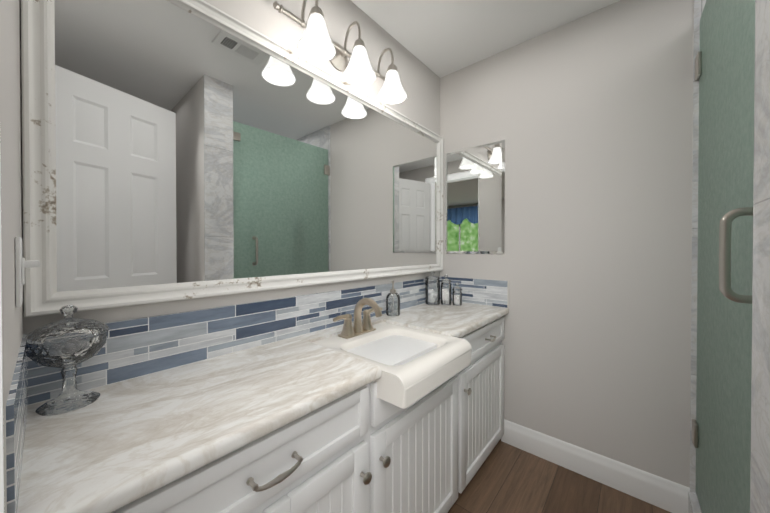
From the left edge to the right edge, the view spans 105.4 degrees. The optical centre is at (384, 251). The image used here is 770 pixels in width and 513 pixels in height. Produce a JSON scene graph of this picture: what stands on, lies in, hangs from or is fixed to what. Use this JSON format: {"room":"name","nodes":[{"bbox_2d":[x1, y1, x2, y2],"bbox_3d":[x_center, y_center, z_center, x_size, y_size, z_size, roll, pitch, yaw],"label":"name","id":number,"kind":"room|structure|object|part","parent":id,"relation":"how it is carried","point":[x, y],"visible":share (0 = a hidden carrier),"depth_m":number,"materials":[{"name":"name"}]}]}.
{"room":"bathroom","nodes":[
{"label":"bathroom","id":0,"kind":"room"},
{"bbox_2d":[0,0,41,512],"bbox_3d":[-0.641,-0.018,0.435,0.509,2.300,0.126,0,1,41],"label":"wall","id":1,"kind":"structure","parent":0,"point":[10,171],"depth_m":0.41,"materials":[{"name":"white paint"}]},
{"bbox_2d":[15,237,39,307],"bbox_3d":[-0.614,0.034,0.504,0.070,0.115,0.026,0,1,41],"label":"switch plate","id":2,"kind":"object","parent":1,"relation":"attached to","point":[21,264],"visible":1,"depth_m":0.48,"materials":[{"name":"white plastic"}]},
{"bbox_2d":[20,0,439,333],"bbox_3d":[-0.510,-0.024,1.070,0.120,2.300,2.820,0,1,41],"label":"wall","id":3,"kind":"structure","parent":0,"point":[420,84],"depth_m":1.27,"materials":[{"name":"white paint"}]},
{"bbox_2d":[21,0,442,316],"bbox_3d":[-0.199,-0.312,1.311,0.030,0.898,1.790,0,1,41],"label":"vanity mirror","id":4,"kind":"object","parent":3,"relation":"attached to","point":[173,150],"visible":1,"depth_m":0.89,"materials":[{"name":"white wood"}]},
{"bbox_2d":[273,0,406,103],"bbox_3d":[-0.133,-0.852,1.247,0.208,0.244,0.670,0,1,41],"label":"vanity light fixture","id":5,"kind":"object","parent":3,"relation":"attached to","point":[316,43],"visible":1,"depth_m":1.20,"materials":[{"name":"white glass"}]},
{"bbox_3d":[-0.247,-0.793,1.060,0.136,0.130,0.136,0,1,41],"label":"lamp shade","id":6,"kind":"part","parent":5,"relation":"part of","materials":[{"name":"white glass"}]},
{"bbox_3d":[-0.106,-0.795,1.224,0.136,0.130,0.136,0,1,41],"label":"lamp shade","id":7,"kind":"part","parent":5,"relation":"part of","materials":[{"name":"white glass"}]},
{"bbox_3d":[0.035,-0.796,1.388,0.136,0.130,0.136,0,1,41],"label":"lamp shade","id":8,"kind":"part","parent":5,"relation":"part of","materials":[{"name":"white glass"}]},
{"bbox_2d":[42,276,441,401],"bbox_3d":[-0.207,0.256,1.327,0.008,0.157,1.800,0,1,41],"label":"backsplash","id":9,"kind":"structure","parent":0,"point":[134,348],"depth_m":0.92,"materials":[{"name":"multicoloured tile"}]},
{"bbox_2d":[351,0,619,77],"bbox_3d":[0.381,-1.192,0.295,2.470,0.050,2.820,0,1,41],"label":"ceiling","id":10,"kind":"structure","parent":0,"point":[440,38],"depth_m":1.51,"materials":[{"name":"white paint"}]},
{"bbox_2d":[448,439,670,512],"bbox_3d":[0.381,1.158,0.314,2.470,0.050,2.820,0,1,41],"label":"floor","id":11,"kind":"structure","parent":0,"point":[507,478],"depth_m":1.37,"materials":[{"name":"wood"}]},
{"bbox_2d":[101,314,505,512],"bbox_3d":[-0.029,0.748,1.177,0.471,0.754,1.792,0,1,41],"label":"bathroom vanity","id":12,"kind":"object","parent":11,"relation":"on","point":[402,412],"depth_m":0.86,"materials":[{"name":"white wood"}]},
{"bbox_2d":[17,299,508,512],"bbox_3d":[-0.034,0.353,1.179,0.456,0.036,1.792,0,1,41],"label":"countertop","id":13,"kind":"structure","parent":12,"relation":"on","point":[140,433],"depth_m":0.65,"materials":[{"name":"white stone"}]},
{"bbox_2d":[22,305,109,415],"bbox_3d":[-0.701,0.229,0.651,0.132,0.220,0.132,0,1,41],"label":"bowl","id":14,"kind":"object","parent":13,"relation":"on","point":[77,350],"visible":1,"depth_m":0.64,"materials":[{"name":"clear glass"}]},
{"bbox_3d":[-0.701,0.153,0.650,0.132,0.067,0.132,0,1,41],"label":"lid","id":15,"kind":"part","parent":14,"relation":"part of","materials":[{"name":"clear glass"}]},
{"bbox_2d":[333,298,381,338],"bbox_3d":[-0.076,0.269,1.203,0.163,0.156,0.282,0,1,41],"label":"faucet","id":16,"kind":"object","parent":13,"relation":"on","point":[364,329],"depth_m":1.21,"materials":[{"name":"beige metal"}]},
{"bbox_2d":[312,322,471,408],"bbox_3d":[0.023,0.412,1.119,0.454,0.130,0.434,0,1,41],"label":"sink basin","id":17,"kind":"object","parent":13,"relation":"in","point":[411,361],"depth_m":1.04,"materials":[{"name":"white ceramic"}]},
{"bbox_2d":[386,281,399,315],"bbox_3d":[0.042,0.243,1.528,0.074,0.179,0.074,0,1,41],"label":"soap dispenser bottle","id":18,"kind":"object","parent":13,"relation":"on","point":[388,296],"visible":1,"depth_m":1.51,"materials":[{"name":"clear glass"}]},
{"bbox_2d":[425,271,439,304],"bbox_3d":[0.298,0.228,1.831,0.096,0.204,0.096,0,1,41],"label":"jar","id":19,"kind":"object","parent":13,"relation":"on","point":[432,297],"visible":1,"depth_m":1.82,"materials":[{"name":"clear glass"}]},
{"bbox_3d":[0.298,0.148,1.830,0.096,0.045,0.096,0,1,41],"label":"lid","id":20,"kind":"part","parent":19,"relation":"part of","materials":[{"name":"clear glass"}]},
{"bbox_2d":[440,275,451,304],"bbox_3d":[0.377,0.237,1.813,0.070,0.186,0.070,0,1,41],"label":"jar","id":21,"kind":"object","parent":13,"relation":"on","point":[446,296],"visible":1,"depth_m":1.80,"materials":[{"name":"clear glass"}]},
{"bbox_3d":[0.377,0.167,1.812,0.070,0.045,0.070,0,1,41],"label":"lid","id":22,"kind":"part","parent":21,"relation":"part of","materials":[{"name":"clear glass"}]},
{"bbox_2d":[452,283,461,305],"bbox_3d":[0.442,0.261,1.797,0.062,0.138,0.062,0,1,41],"label":"jar","id":23,"kind":"object","parent":13,"relation":"on","point":[456,301],"visible":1,"depth_m":1.78,"materials":[{"name":"clear glass"}]},
{"bbox_3d":[0.442,0.215,1.796,0.062,0.045,0.062,0,1,41],"label":"lid","id":24,"kind":"part","parent":23,"relation":"part of","materials":[{"name":"clear glass"}]},
{"bbox_2d":[507,281,508,307],"bbox_3d":[0.719,0.251,1.711,0.008,0.160,0.009,0,1,41],"label":"end cap","id":25,"kind":"object","parent":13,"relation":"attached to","point":[508,294],"visible":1,"depth_m":1.71,"materials":[{"name":"white tile"}]},
{"bbox_2d":[440,0,693,487],"bbox_3d":[0.868,-0.028,1.662,1.198,2.300,0.126,0,1,41],"label":"wall","id":26,"kind":"structure","parent":0,"point":[588,118],"depth_m":1.44,"materials":[{"name":"white paint"}]},
{"bbox_2d":[445,140,504,253],"bbox_3d":[0.554,-0.320,1.847,0.389,0.670,0.006,0,1,41],"label":"wall mirror","id":27,"kind":"object","parent":26,"relation":"attached to","point":[474,200],"visible":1,"depth_m":1.83,"materials":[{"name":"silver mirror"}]},
{"bbox_2d":[501,419,689,512],"bbox_3d":[0.986,1.059,1.485,0.776,0.128,0.015,0,1,41],"label":"baseboard","id":28,"kind":"structure","parent":26,"relation":"attached to","point":[661,492],"depth_m":1.40,"materials":[{"name":"white wood"}]},
{"bbox_2d":[688,492,701,512],"bbox_3d":[1.034,1.071,0.869,0.110,0.115,0.878,0,1,41],"label":"trim","id":29,"kind":"structure","parent":26,"relation":"attached to","point":[693,505],"depth_m":1.18,"materials":[{"name":"stone"}]},
{"bbox_2d":[690,0,705,493],"bbox_3d":[1.721,-0.022,0.929,1.052,2.300,0.124,0,1,41],"label":"wall","id":30,"kind":"structure","parent":0,"point":[699,5],"depth_m":1.22,"materials":[{"name":"paint"}]},
{"bbox_2d":[691,0,754,512],"bbox_3d":[1.022,0.028,0.875,0.129,1.940,0.877,0,1,39],"label":"shower glass door","id":31,"kind":"structure","parent":30,"relation":"attached to","point":[725,77],"depth_m":0.87,"materials":[{"name":"green glass"}]},
{"bbox_3d":[0.481,-0.010,-0.534,1.025,2.300,0.120,0,1,41],"label":"wall","id":32,"kind":"structure","parent":0,"visible":0},
{"bbox_2d":[0,207,3,512],"bbox_3d":[-0.154,0.070,0.017,0.776,2.130,0.126,0,1,41],"label":"door frame","id":33,"kind":"structure","parent":32,"relation":"attached to","point":[1,461],"depth_m":0.31,"materials":[{"name":"white wood"}]},
{"bbox_3d":[1.047,-0.016,0.140,1.045,2.300,0.171,0,1,41],"label":"wall","id":34,"kind":"structure","parent":0,"visible":0},
{"bbox_2d":[750,0,769,512],"bbox_3d":[0.651,-0.019,0.489,0.012,2.300,0.183,0,1,41],"label":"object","id":35,"kind":"object","parent":34,"relation":"attached to","point":[760,449],"visible":1,"depth_m":0.52,"materials":[{"name":"stone"}]}
]}

